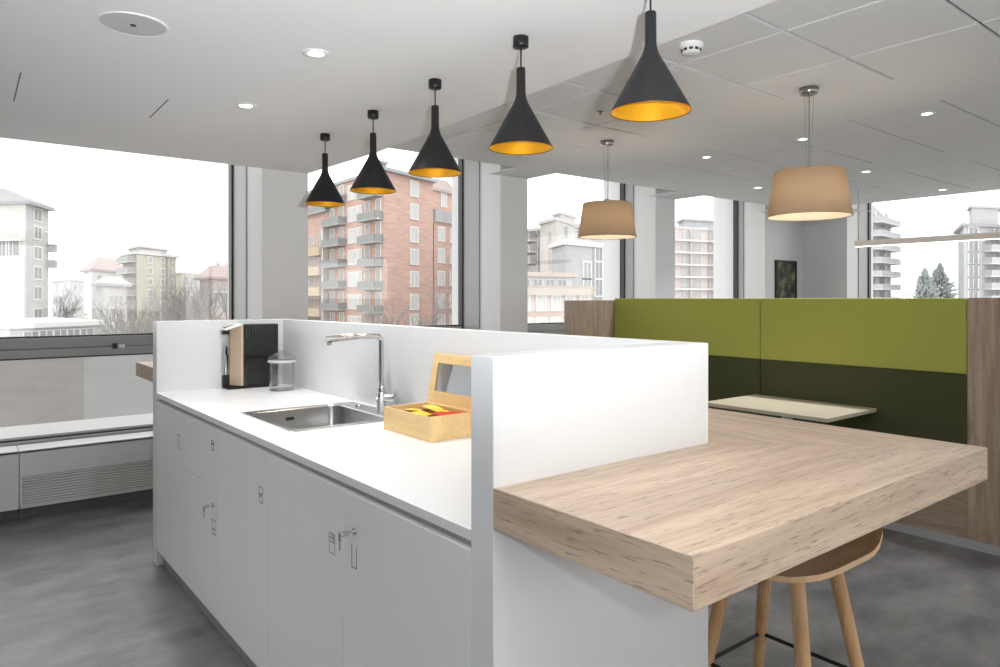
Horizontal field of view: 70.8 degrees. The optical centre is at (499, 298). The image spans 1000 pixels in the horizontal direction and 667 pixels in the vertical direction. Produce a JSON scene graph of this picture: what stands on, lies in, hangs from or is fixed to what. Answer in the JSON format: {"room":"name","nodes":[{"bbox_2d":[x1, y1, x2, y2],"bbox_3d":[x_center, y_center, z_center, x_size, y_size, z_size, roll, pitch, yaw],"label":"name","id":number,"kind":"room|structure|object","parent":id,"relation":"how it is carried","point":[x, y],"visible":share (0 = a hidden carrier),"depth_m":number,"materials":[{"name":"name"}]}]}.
{"room":"common room","nodes":[
{"label":"common room","id":0,"kind":"room"},
{"bbox_2d":[0,413,152,440],"bbox_3d":[-1.081,1.052,7.395,15.500,0.095,0.570,0,0,-38],"label":"windowsill","id":1,"kind":"structure","parent":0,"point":[98,424],"depth_m":5.55,"materials":[{"name":"white stone"}]},
{"bbox_2d":[227,164,307,319],"bbox_3d":[-1.940,-0.150,5.843,0.370,3.300,0.833,0,0,-38],"label":"column","id":2,"kind":"structure","parent":0,"point":[277,213],"depth_m":5.52,"materials":[{"name":"white paint"}]},
{"bbox_2d":[422,159,479,329],"bbox_3d":[-1.097,-0.150,6.661,1.967,3.300,0.400,0,0,-38],"label":"window","id":3,"kind":"structure","parent":2,"relation":"attached to","point":[469,180],"depth_m":7.23,"materials":[{"name":"grey metal"}]},
{"bbox_2d":[0,0,777,172],"bbox_3d":[-1.047,-1.164,0.744,5.385,0.321,8.267,0,0,-38],"label":"ceiling","id":4,"kind":"structure","parent":0,"point":[84,83],"depth_m":3.03,"materials":[{"name":"white paint"}]},
{"bbox_2d":[13,72,20,100],"bbox_3d":[-2.295,-1.005,3.345,0.005,0.006,0.567,0,0,-37],"label":"trim","id":5,"kind":"structure","parent":4,"relation":"attached to","point":[20,72],"depth_m":3.32,"materials":[{"name":"grey metal"}]},
{"bbox_2d":[96,11,168,36],"bbox_3d":[-1.339,-1.000,2.569,0.236,0.006,0.236,0,0,-38],"label":"ceiling speaker","id":6,"kind":"object","parent":4,"relation":"attached to","point":[128,23],"visible":1,"depth_m":2.56,"materials":[{"name":"white plastic"}]},
{"bbox_2d":[149,99,168,117],"bbox_3d":[-1.802,-1.005,3.716,0.005,0.006,0.451,0,0,-37],"label":"trim","id":7,"kind":"structure","parent":4,"relation":"attached to","point":[167,99],"depth_m":3.71,"materials":[{"name":"grey metal"}]},
{"bbox_2d":[235,103,256,108],"bbox_3d":[-1.318,-1.000,3.651,0.110,0.006,0.110,0,0,-38],"label":"recessed light","id":8,"kind":"object","parent":4,"relation":"in","point":[239,105],"visible":1,"depth_m":3.64,"materials":[{"name":"white"}]},
{"bbox_2d":[302,48,329,58],"bbox_3d":[-0.751,-1.000,2.872,0.110,0.006,0.110,0,0,-38],"label":"recessed light","id":9,"kind":"object","parent":4,"relation":"in","point":[311,52],"visible":1,"depth_m":2.87,"materials":[{"name":"white plastic"}]},
{"bbox_2d":[304,133,345,206],"bbox_3d":[-1.064,-0.789,4.282,0.245,0.427,0.245,0,0,-38],"label":"cone pendant","id":10,"kind":"object","parent":4,"relation":"hanging from","point":[324,193],"visible":1,"depth_m":4.24,"materials":[{"name":"black metal"}]},
{"bbox_2d":[350,110,395,193],"bbox_3d":[-0.677,-0.789,3.758,0.245,0.427,0.245,0,0,-38],"label":"cone pendant","id":11,"kind":"object","parent":4,"relation":"hanging from","point":[372,178],"visible":1,"depth_m":3.72,"materials":[{"name":"black metal"}]},
{"bbox_2d":[408,78,461,177],"bbox_3d":[-0.297,-0.789,3.226,0.245,0.427,0.245,0,0,-38],"label":"cone pendant","id":12,"kind":"object","parent":4,"relation":"hanging from","point":[434,159],"visible":1,"depth_m":3.19,"materials":[{"name":"black metal"}]},
{"bbox_2d":[489,34,552,154],"bbox_3d":[0.080,-0.789,2.697,0.245,0.427,0.245,0,0,-38],"label":"cone pendant","id":13,"kind":"object","parent":4,"relation":"hanging from","point":[520,132],"visible":1,"depth_m":2.67,"materials":[{"name":"black metal"}]},
{"bbox_2d":[610,0,691,121],"bbox_3d":[0.464,-0.789,2.171,0.245,0.427,0.245,0,0,-38],"label":"cone pendant","id":14,"kind":"object","parent":4,"relation":"hanging from","point":[651,93],"visible":1,"depth_m":2.14,"materials":[{"name":"black metal"}]},
{"bbox_2d":[452,158,527,332],"bbox_3d":[-0.118,-0.150,7.289,0.347,3.300,0.833,0,0,-38],"label":"column","id":15,"kind":"structure","parent":0,"point":[503,199],"depth_m":6.98,"materials":[{"name":"white paint"}]},
{"bbox_2d":[528,183,633,334],"bbox_3d":[0.768,-0.150,8.051,1.989,3.300,0.260,0,0,-38],"label":"window","id":16,"kind":"structure","parent":15,"relation":"attached to","point":[626,190],"depth_m":8.60,"materials":[{"name":"grey metal"}]},
{"bbox_2d":[0,497,999,666],"bbox_3d":[2.019,1.530,3.689,13.850,0.060,9.070,0,0,-38],"label":"floor","id":17,"kind":"structure","parent":0,"point":[82,587],"depth_m":3.44,"materials":[{"name":"grey concrete"}]},
{"bbox_2d":[0,445,18,520],"bbox_3d":[-3.508,1.265,4.723,0.447,0.470,0.240,0,0,-38],"label":"cover","id":18,"kind":"object","parent":17,"relation":"on","point":[9,455],"visible":1,"depth_m":4.74,"materials":[{"name":"white metal"}]},
{"bbox_2d":[17,431,152,517],"bbox_3d":[-2.739,1.265,5.333,1.508,0.470,0.240,0,0,-38],"label":"cover","id":19,"kind":"object","parent":17,"relation":"on","point":[55,476],"visible":0.56,"depth_m":5.02,"materials":[{"name":"white metal"}]},
{"bbox_2d":[17,431,152,448],"bbox_3d":[-2.769,1.036,5.371,1.508,0.012,0.128,0,0,-38],"label":"grille","id":20,"kind":"object","parent":19,"relation":"attached to","point":[148,432],"depth_m":5.13,"materials":[{"name":"white metal"}]},
{"bbox_2d":[157,399,186,578],"bbox_3d":[-1.478,0.980,3.968,0.725,0.856,0.540,0,0,-38],"label":"base cabinet","id":21,"kind":"object","parent":17,"relation":"on","point":[169,416],"visible":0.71,"depth_m":3.73,"materials":[{"name":"white laminate"}]},
{"bbox_2d":[182,411,223,621],"bbox_3d":[-1.128,0.980,3.523,0.730,0.856,0.591,0,0,-38],"label":"base cabinet","id":22,"kind":"object","parent":17,"relation":"on","point":[200,436],"visible":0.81,"depth_m":3.28,"materials":[{"name":"white laminate"}]},
{"bbox_2d":[203,504,212,511],"bbox_3d":[-1.298,0.940,3.124,0.030,0.066,0.044,0,0,-38],"label":"key","id":23,"kind":"object","parent":22,"relation":"hanging from","point":[208,505],"visible":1,"depth_m":3.11,"materials":[{"name":"silver metal"}]},
{"bbox_2d":[163,558,256,666],"bbox_3d":[-0.965,1.456,2.808,0.014,0.088,2.998,0,0,-38],"label":"plinth","id":24,"kind":"object","parent":17,"relation":"on","point":[232,642],"visible":0.25,"depth_m":3.27,"materials":[{"name":"grey"}]},
{"bbox_2d":[219,428,273,666],"bbox_3d":[-0.757,0.980,3.060,0.725,0.856,0.593,0,0,-38],"label":"base cabinet","id":25,"kind":"object","parent":17,"relation":"on","point":[243,462],"visible":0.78,"depth_m":2.82,"materials":[{"name":"white laminate"}]},
{"bbox_2d":[269,451,349,666],"bbox_3d":[-0.380,0.980,2.584,0.725,0.856,0.621,0,0,-38],"label":"base cabinet","id":26,"kind":"object","parent":17,"relation":"on","point":[306,504],"visible":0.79,"depth_m":2.34,"materials":[{"name":"white laminate"}]},
{"bbox_2d":[344,486,470,666],"bbox_3d":[0.013,0.980,2.084,0.730,0.856,0.648,0,0,-38],"label":"base cabinet","id":27,"kind":"object","parent":17,"relation":"on","point":[407,577],"visible":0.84,"depth_m":1.85,"materials":[{"name":"white laminate"}]},
{"bbox_2d":[157,383,470,540],"bbox_3d":[-0.713,0.540,3.007,0.728,0.024,2.998,0,0,-38],"label":"countertop","id":28,"kind":"structure","parent":27,"relation":"on","point":[430,481],"depth_m":2.44,"materials":[{"name":"white stone"}]},
{"bbox_2d":[220,323,277,389],"bbox_3d":[-1.499,0.336,4.216,0.308,0.382,0.119,0,0,-38],"label":"coffee machine","id":29,"kind":"object","parent":28,"relation":"on","point":[250,345],"visible":1,"depth_m":4.17,"materials":[{"name":"black plastic"}]},
{"bbox_2d":[222,375,231,386],"bbox_3d":[-1.612,0.485,4.181,0.072,0.065,0.029,0,0,-38],"label":"drip tray","id":30,"kind":"object","parent":29,"relation":"on","point":[226,379],"depth_m":4.16,"materials":[{"name":"black plastic"}]},
{"bbox_2d":[245,325,259,337],"bbox_3d":[-1.465,0.193,4.170,0.084,0.079,0.003,0,0,-38],"label":"vent","id":31,"kind":"object","parent":29,"relation":"attached to","point":[251,331],"depth_m":4.17,"materials":[{"name":"grey"}]},
{"bbox_2d":[267,343,295,390],"bbox_3d":[-1.264,0.392,4.080,0.160,0.270,0.160,0,0,-38],"label":"glass jar","id":32,"kind":"object","parent":28,"relation":"on","point":[272,360],"visible":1,"depth_m":4.06,"materials":[{"name":"clear glass"}]},
{"bbox_2d":[241,402,383,431],"bbox_3d":[-0.791,0.606,3.195,0.572,0.183,0.610,0,0,-38],"label":"sink","id":33,"kind":"object","parent":28,"relation":"in","point":[313,417],"visible":0.5,"depth_m":3.37,"materials":[{"name":"metal"}]},
{"bbox_2d":[325,333,396,411],"bbox_3d":[-0.641,0.341,3.254,0.328,0.368,0.074,0,0,-22],"label":"faucet","id":34,"kind":"object","parent":28,"relation":"on","point":[381,397],"visible":0.94,"depth_m":3.28,"materials":[{"name":"silver metal"}]},
{"bbox_2d":[384,353,470,441],"bbox_3d":[-0.265,0.379,2.801,0.256,0.297,0.342,0,0,-38],"label":"box","id":35,"kind":"object","parent":28,"relation":"on","point":[430,428],"visible":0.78,"depth_m":2.76,"materials":[{"name":"brown wood"}]},
{"bbox_2d":[403,408,422,411],"bbox_3d":[-0.346,0.440,2.789,0.062,0.018,0.075,0,0,-31],"label":"sachet","id":36,"kind":"object","parent":35,"relation":"in","point":[407,409],"visible":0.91,"depth_m":2.77,"materials":[{"name":"yellow paper"}]},
{"bbox_2d":[412,410,430,415],"bbox_3d":[-0.311,0.446,2.733,0.062,0.018,0.075,0,0,-45],"label":"sachet","id":37,"kind":"object","parent":35,"relation":"in","point":[420,412],"visible":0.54,"depth_m":2.73,"materials":[{"name":"yellow paper"}]},
{"bbox_2d":[421,405,442,409],"bbox_3d":[-0.274,0.438,2.847,0.062,0.016,0.075,0,0,-41],"label":"sachet","id":38,"kind":"object","parent":35,"relation":"in","point":[432,407],"visible":0.95,"depth_m":2.83,"materials":[{"name":"yellow paper"}]},
{"bbox_2d":[432,409,447,411],"bbox_3d":[-0.227,0.446,2.788,0.075,0.015,0.062,0,0,40],"label":"sachet","id":39,"kind":"object","parent":35,"relation":"in","point":[435,410],"visible":0.51,"depth_m":2.78,"materials":[{"name":"yellow paper"}]},
{"bbox_2d":[431,411,450,415],"bbox_3d":[-0.218,0.440,2.689,0.062,0.013,0.075,0,0,-44],"label":"sachet","id":40,"kind":"object","parent":35,"relation":"in","point":[440,413],"visible":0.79,"depth_m":2.68,"materials":[{"name":"red paper"}]},
{"bbox_2d":[448,411,462,413],"bbox_3d":[-0.168,0.444,2.729,0.062,0.014,0.075,0,0,-33],"label":"sachet","id":41,"kind":"object","parent":35,"relation":"in","point":[451,412],"visible":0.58,"depth_m":2.72,"materials":[{"name":"red paper"}]},
{"bbox_2d":[339,530,353,549],"bbox_3d":[-0.450,0.703,2.057,0.030,0.066,0.044,0,0,-38],"label":"key","id":42,"kind":"object","parent":27,"relation":"hanging from","point":[346,533],"visible":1,"depth_m":2.04,"materials":[{"name":"silver metal"}]},
{"bbox_2d":[153,319,707,666],"bbox_3d":[-0.691,0.813,3.027,0.786,1.374,3.169,0,0,-38],"label":"surround","id":43,"kind":"object","parent":17,"relation":"on","point":[543,405],"visible":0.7,"depth_m":1.79,"materials":[{"name":"white"}]},
{"bbox_2d":[136,361,986,611],"bbox_3d":[-0.538,0.569,3.277,1.338,0.310,4.418,0,0,-38],"label":"countertop","id":44,"kind":"structure","parent":43,"relation":"attached to","point":[692,528],"depth_m":1.50,"materials":[{"name":"brown wood"}]},
{"bbox_2d":[564,298,999,555],"bbox_3d":[2.095,0.746,4.850,0.550,1.508,4.195,0,0,-38],"label":"booth","id":45,"kind":"object","parent":17,"relation":"on","point":[929,368],"depth_m":4.65,"materials":[{"name":"green fabric"}]},
{"bbox_2d":[708,394,875,422],"bbox_3d":[1.945,1.109,4.766,0.652,0.782,0.880,0,0,-38],"label":"table","id":46,"kind":"object","parent":17,"relation":"on","point":[787,408],"visible":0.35,"depth_m":4.66,"materials":[{"name":"beige laminate"}]},
{"bbox_2d":[708,527,882,666],"bbox_3d":[0.839,1.058,2.076,0.500,0.889,0.469,0,0,-38],"label":"bar stool","id":47,"kind":"object","parent":17,"relation":"on","point":[832,564],"visible":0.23,"depth_m":2.02,"materials":[{"name":"brown wood"}]},
{"bbox_2d":[603,180,674,299],"bbox_3d":[1.719,-0.150,8.747,0.366,3.300,0.833,0,0,-38],"label":"column","id":48,"kind":"structure","parent":0,"point":[654,217],"depth_m":8.47,"materials":[{"name":"white paint"}]},
{"bbox_2d":[390,0,999,212],"bbox_3d":[4.096,-1.220,4.447,8.045,0.030,8.857,0,0,-38],"label":"ceiling","id":49,"kind":"structure","parent":0,"point":[875,65],"depth_m":4.50,"materials":[{"name":"tile"}]},
{"bbox_2d":[578,140,636,239],"bbox_3d":[0.816,-0.837,5.367,0.446,0.734,0.446,0,0,-38],"label":"drum pendant","id":50,"kind":"object","parent":49,"relation":"hanging from","point":[606,219],"visible":1,"depth_m":5.20,"materials":[{"name":"beige fabric"}]},
{"bbox_2d":[679,40,702,55],"bbox_3d":[0.903,-1.180,3.325,0.110,0.048,0.110,0,0,-38],"label":"smoke detector","id":51,"kind":"object","parent":49,"relation":"attached to","point":[690,47],"visible":1,"depth_m":3.29,"materials":[{"name":"white plastic"}]},
{"bbox_2d":[796,138,808,140],"bbox_3d":[2.281,-1.201,5.300,0.100,0.006,0.100,0,0,-38],"label":"recessed light","id":52,"kind":"object","parent":49,"relation":"in","point":[798,139],"visible":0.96,"depth_m":5.30,"materials":[{"name":"white"}]},
{"bbox_2d":[766,85,853,220],"bbox_3d":[1.764,-0.837,4.019,0.455,0.734,0.455,0,0,-38],"label":"drum pendant","id":53,"kind":"object","parent":49,"relation":"hanging from","point":[815,192],"visible":1,"depth_m":3.86,"materials":[{"name":"beige fabric"}]},
{"bbox_2d":[854,232,999,246],"bbox_3d":[5.091,-0.886,6.229,0.050,0.636,3.830,0,0,-38],"label":"linear pendant","id":54,"kind":"object","parent":49,"relation":"hanging from","point":[991,235],"visible":1,"depth_m":7.13,"materials":[{"name":"beige"}]},
{"bbox_2d":[855,238,999,246],"bbox_3d":[5.091,-0.572,6.229,0.042,0.007,3.810,0,0,-38],"label":"diffuser","id":55,"kind":"object","parent":54,"relation":"attached to","point":[937,240],"depth_m":7.21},
{"bbox_2d":[918,112,935,115],"bbox_3d":[2.772,-1.201,4.571,0.100,0.006,0.100,0,0,-38],"label":"recessed light","id":56,"kind":"object","parent":49,"relation":"in","point":[923,113],"visible":1,"depth_m":4.56,"materials":[{"name":"white plastic"}]},
{"bbox_2d":[713,197,801,298],"bbox_3d":[4.181,-0.150,10.700,1.948,3.300,0.833,0,0,-38],"label":"wall","id":57,"kind":"structure","parent":0,"point":[766,241],"depth_m":10.04,"materials":[{"name":"white paint"}]},
{"bbox_2d":[733,200,743,297],"bbox_3d":[2.627,-0.150,9.494,1.986,3.300,0.210,0,0,-38],"label":"window","id":58,"kind":"structure","parent":57,"relation":"in","point":[738,206],"depth_m":10.07,"materials":[{"name":"grey metal"}]},
{"bbox_2d":[775,260,796,297],"bbox_3d":[4.096,-0.175,10.081,0.550,0.750,0.029,0,0,-38],"label":"framed picture","id":59,"kind":"object","parent":57,"relation":"attached to","point":[785,271],"visible":0.59,"depth_m":10.07,"materials":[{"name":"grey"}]},
{"bbox_2d":[802,203,872,297],"bbox_3d":[4.975,-0.150,10.378,0.805,3.300,0.659,0,0,-38],"label":"wall","id":60,"kind":"structure","parent":0,"point":[829,253],"depth_m":10.07,"materials":[{"name":"white paint"}]},
{"bbox_2d":[858,203,870,297],"bbox_3d":[7.366,-0.150,7.573,0.405,3.300,6.708,0,0,-38],"label":"window","id":61,"kind":"structure","parent":60,"relation":"in","point":[864,218],"depth_m":10.17,"materials":[{"name":"grey metal"}]},
{"bbox_3d":[-3.771,-0.150,4.391,0.370,3.300,0.833,0,0,-38],"label":"column","id":62,"kind":"structure","parent":0,"visible":0},
{"bbox_2d":[0,164,246,446],"bbox_3d":[-2.937,-0.150,5.220,1.967,3.300,0.430,0,0,-38],"label":"window","id":63,"kind":"structure","parent":62,"relation":"attached to","point":[96,345],"depth_m":5.38,"materials":[{"name":"grey metal"}]},
{"label":"outside","id":64,"kind":"structure","parent":0,"visible":0},
{"bbox_3d":[-4.969,2.150,5.217,7.700,0.100,0.850,0,0,-38],"label":"terrace","id":65,"kind":"object","parent":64,"visible":0},
{"bbox_2d":[0,357,83,426],"bbox_3d":[-6.025,1.250,4.794,5.520,1.700,0.200,0,0,-38],"label":"parapet","id":66,"kind":"object","parent":65,"relation":"on","point":[34,391],"depth_m":6.22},
{"bbox_2d":[84,354,152,419],"bbox_3d":[-3.009,1.255,7.187,2.180,1.690,0.200,0,0,-38],"label":"parapet","id":67,"kind":"object","parent":65,"relation":"on","point":[112,387],"depth_m":6.59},
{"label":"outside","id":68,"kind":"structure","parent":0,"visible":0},
{"bbox_3d":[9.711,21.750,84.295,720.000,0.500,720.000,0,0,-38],"label":"street","id":69,"kind":"object","parent":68,"visible":0},
{"bbox_2d":[0,188,57,318],"bbox_3d":[-76.638,2.578,106.107,16.310,37.844,22.942,0,0,-38],"label":"apartment building","id":70,"kind":"structure","parent":69,"relation":"on","point":[24,246],"depth_m":100.86,"materials":[{"name":"grey"}]},
{"bbox_2d":[0,317,105,336],"bbox_3d":[-48.207,11.843,73.000,11.207,19.314,24.488,0,0,-38],"label":"building","id":71,"kind":"structure","parent":69,"relation":"on","point":[47,326],"depth_m":66.94,"materials":[{"name":"grey"}]},
{"bbox_2d":[48,285,84,317],"bbox_3d":[-88.444,9.266,141.921,8.721,24.486,8.466,0,0,-38],"label":"bare tree","id":72,"kind":"object","parent":69,"relation":"on","point":[66,312],"visible":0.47,"depth_m":141.27,"materials":[{"name":"grey plant"}]},
{"bbox_2d":[50,273,83,318],"bbox_3d":[-118.125,7.224,195.000,11.501,28.552,39.311,0,0,-38],"label":"house","id":73,"kind":"structure","parent":69,"relation":"on","point":[70,280],"depth_m":185.24,"materials":[{"name":"grey"}]},
{"bbox_2d":[49,314,113,333],"bbox_3d":[-52.492,11.593,85.989,11.984,19.814,12.136,0,0,-38],"label":"leafy tree","id":74,"kind":"object","parent":69,"relation":"on","point":[54,314],"visible":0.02,"depth_m":85.75,"materials":[{"name":"grey plant"}]},
{"bbox_2d":[79,257,121,319],"bbox_3d":[-91.335,6.002,162.500,10.137,30.996,26.949,0,0,-38],"label":"house","id":75,"kind":"structure","parent":69,"relation":"on","point":[98,268],"depth_m":154.98,"materials":[{"name":"grey paint"}]},
{"bbox_2d":[93,316,127,333],"bbox_3d":[-51.190,11.801,90.016,11.972,19.399,12.207,0,0,-38],"label":"leafy tree","id":76,"kind":"object","parent":69,"relation":"on","point":[97,316],"visible":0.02,"depth_m":90.12,"materials":[{"name":"grey plant"}]},
{"bbox_2d":[90,276,131,333],"bbox_3d":[-65.648,8.872,119.000,6.045,25.255,15.575,0,0,-38],"label":"house","id":77,"kind":"structure","parent":69,"relation":"on","point":[110,289],"depth_m":115.41,"materials":[{"name":"grey"}]},
{"bbox_2d":[103,316,148,333],"bbox_3d":[-49.670,11.812,93.977,11.951,19.377,12.048,0,0,-38],"label":"leafy tree","id":78,"kind":"object","parent":69,"relation":"on","point":[126,316],"visible":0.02,"depth_m":93.58,"materials":[{"name":"grey plant"}]},
{"bbox_2d":[93,289,188,333],"bbox_3d":[-32.258,10.206,64.171,9.148,22.607,9.686,0,0,-32],"label":"bare tree","id":79,"kind":"object","parent":69,"relation":"on","point":[127,306],"visible":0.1,"depth_m":62.17,"materials":[{"name":"grey plant"}]},
{"bbox_2d":[116,245,179,332],"bbox_3d":[-71.956,5.649,143.812,11.731,31.701,24.835,0,0,-38],"label":"apartment building","id":80,"kind":"structure","parent":69,"relation":"on","point":[142,266],"depth_m":136.72,"materials":[{"name":"grey"}]},
{"bbox_2d":[86,293,215,334],"bbox_3d":[-21.418,10.512,44.390,8.325,21.994,8.990,0,0,-38],"label":"bare tree","id":81,"kind":"object","parent":69,"relation":"on","point":[118,321],"visible":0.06,"depth_m":43.00,"materials":[{"name":"grey plant"}]},
{"bbox_2d":[134,282,197,332],"bbox_3d":[-41.330,9.516,87.761,8.611,23.986,9.446,0,0,-38],"label":"bare tree","id":82,"kind":"object","parent":69,"relation":"on","point":[155,294],"visible":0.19,"depth_m":87.89,"materials":[{"name":"grey plant"}]},
{"bbox_2d":[155,278,217,320],"bbox_3d":[-50.135,8.774,112.112,9.635,25.468,9.216,0,0,-38],"label":"bare tree","id":83,"kind":"object","parent":69,"relation":"on","point":[204,292],"visible":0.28,"depth_m":112.16,"materials":[{"name":"grey plant"}]},
{"bbox_2d":[176,272,199,313],"bbox_3d":[-78.168,7.507,177.000,8.162,27.987,17.849,0,0,-38],"label":"house","id":84,"kind":"structure","parent":69,"relation":"on","point":[179,275],"depth_m":170.73,"materials":[{"name":"grey"}]},
{"bbox_2d":[156,269,226,320],"bbox_3d":[-27.597,9.232,65.948,8.139,24.553,8.549,0,0,-42],"label":"bare tree","id":85,"kind":"object","parent":69,"relation":"on","point":[181,306],"visible":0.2,"depth_m":65.06,"materials":[{"name":"grey plant"}]},
{"bbox_2d":[187,277,226,319],"bbox_3d":[-36.166,9.243,92.270,9.770,24.531,9.359,0,0,-38],"label":"bare tree","id":86,"kind":"object","parent":69,"relation":"on","point":[225,293],"visible":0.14,"depth_m":91.04,"materials":[{"name":"grey plant"}]},
{"bbox_2d":[194,265,226,319],"bbox_3d":[-60.085,7.208,150.000,8.951,28.584,21.378,0,0,-38],"label":"house","id":87,"kind":"structure","parent":69,"relation":"on","point":[218,273],"depth_m":143.60,"materials":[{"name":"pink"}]},
{"bbox_2d":[196,255,226,272],"bbox_3d":[-75.719,4.466,187.804,12.258,34.079,11.617,0,0,-38],"label":"bare tree","id":88,"kind":"object","parent":69,"relation":"on","point":[223,255],"visible":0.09,"depth_m":188.62,"materials":[{"name":"grey plant"}]},
{"bbox_2d":[308,160,437,325],"bbox_3d":[-23.121,1.023,113.682,13.123,40.954,38.499,0,0,-38],"label":"apartment building","id":89,"kind":"structure","parent":69,"relation":"on","point":[372,249],"depth_m":102.50,"materials":[{"name":"red"}]},
{"bbox_2d":[363,280,451,325],"bbox_3d":[-8.119,9.710,70.562,9.920,23.599,8.308,0,0,14],"label":"bare tree","id":90,"kind":"object","parent":69,"relation":"on","point":[434,301],"visible":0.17,"depth_m":70.60,"materials":[{"name":"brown plant"}]},
{"bbox_2d":[433,209,451,324],"bbox_3d":[-7.667,3.934,114.931,14.374,35.131,10.420,0,0,-38],"label":"apartment building","id":91,"kind":"structure","parent":69,"relation":"on","point":[442,220],"depth_m":109.06,"materials":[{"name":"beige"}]},
{"bbox_2d":[433,179,451,211],"bbox_3d":[-10.324,-15.963,122.999,9.737,9.514,7.518,0,0,-38],"label":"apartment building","id":92,"kind":"structure","parent":91,"relation":"on","point":[442,190],"depth_m":121.07,"materials":[{"name":"brick"}]},
{"bbox_2d":[528,227,539,271],"bbox_3d":[3.678,5.386,115.872,12.103,32.228,18.885,0,0,-38],"label":"apartment building","id":93,"kind":"structure","parent":69,"relation":"on","point":[533,233],"depth_m":106.09,"materials":[{"name":"grey"}]},
{"bbox_2d":[538,211,578,271],"bbox_3d":[9.582,4.281,107.000,14.597,34.438,12.398,0,0,-38],"label":"apartment building","id":94,"kind":"structure","parent":69,"relation":"on","point":[559,227],"depth_m":101.75,"materials":[{"name":"grey paint"}]},
{"bbox_2d":[528,285,596,322],"bbox_3d":[4.751,10.090,72.848,15.903,22.819,8.369,0,0,-30],"label":"apartment building","id":95,"kind":"structure","parent":69,"relation":"on","point":[545,302],"depth_m":69.05,"materials":[{"name":"grey"}]},
{"bbox_2d":[528,272,576,285],"bbox_3d":[3.824,-1.920,75.997,12.844,1.634,7.964,0,0,-28],"label":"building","id":96,"kind":"structure","parent":95,"relation":"on","point":[534,278],"depth_m":72.49,"materials":[{"name":"grey"}]},
{"bbox_2d":[548,224,602,299],"bbox_3d":[12.455,6.263,89.060,5.351,30.473,21.072,0,0,42],"label":"apartment building","id":97,"kind":"structure","parent":69,"relation":"on","point":[583,257],"depth_m":82.88,"materials":[{"name":"grey"}]},
{"bbox_2d":[675,218,712,297],"bbox_3d":[36.035,3.882,125.390,35.253,35.235,17.895,0,0,-38],"label":"apartment building","id":98,"kind":"structure","parent":69,"relation":"on","point":[693,237],"depth_m":115.44,"materials":[{"name":"grey concrete"}]},
{"bbox_2d":[873,205,900,297],"bbox_3d":[61.919,2.859,118.493,17.017,37.282,11.489,0,0,-38],"label":"apartment building","id":99,"kind":"structure","parent":69,"relation":"on","point":[882,225],"depth_m":112.30,"materials":[{"name":"grey"}]},
{"bbox_2d":[891,283,916,297],"bbox_3d":[86.397,9.015,150.125,15.724,24.971,15.968,0,0,-38],"label":"leafy tree","id":100,"kind":"object","parent":69,"relation":"on","point":[910,293],"visible":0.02,"depth_m":149.94,"materials":[{"name":"grey plant"}]},
{"bbox_2d":[911,268,940,297],"bbox_3d":[39.912,9.281,65.737,9.192,24.438,9.487,0,0,6],"label":"conifer","id":101,"kind":"object","parent":69,"relation":"on","point":[924,288],"visible":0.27,"depth_m":65.63,"materials":[{"name":"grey plant"}]},
{"bbox_2d":[930,263,959,297],"bbox_3d":[52.803,8.572,83.841,13.293,25.855,11.914,0,0,-38],"label":"conifer","id":102,"kind":"object","parent":69,"relation":"on","point":[940,279],"visible":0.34,"depth_m":83.47,"materials":[{"name":"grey plant"}]},
{"bbox_2d":[953,205,999,298],"bbox_3d":[76.706,3.985,108.306,28.640,35.030,11.959,0,0,-38],"label":"apartment building","id":103,"kind":"structure","parent":69,"relation":"on","point":[978,261],"depth_m":100.83,"materials":[{"name":"grey"}]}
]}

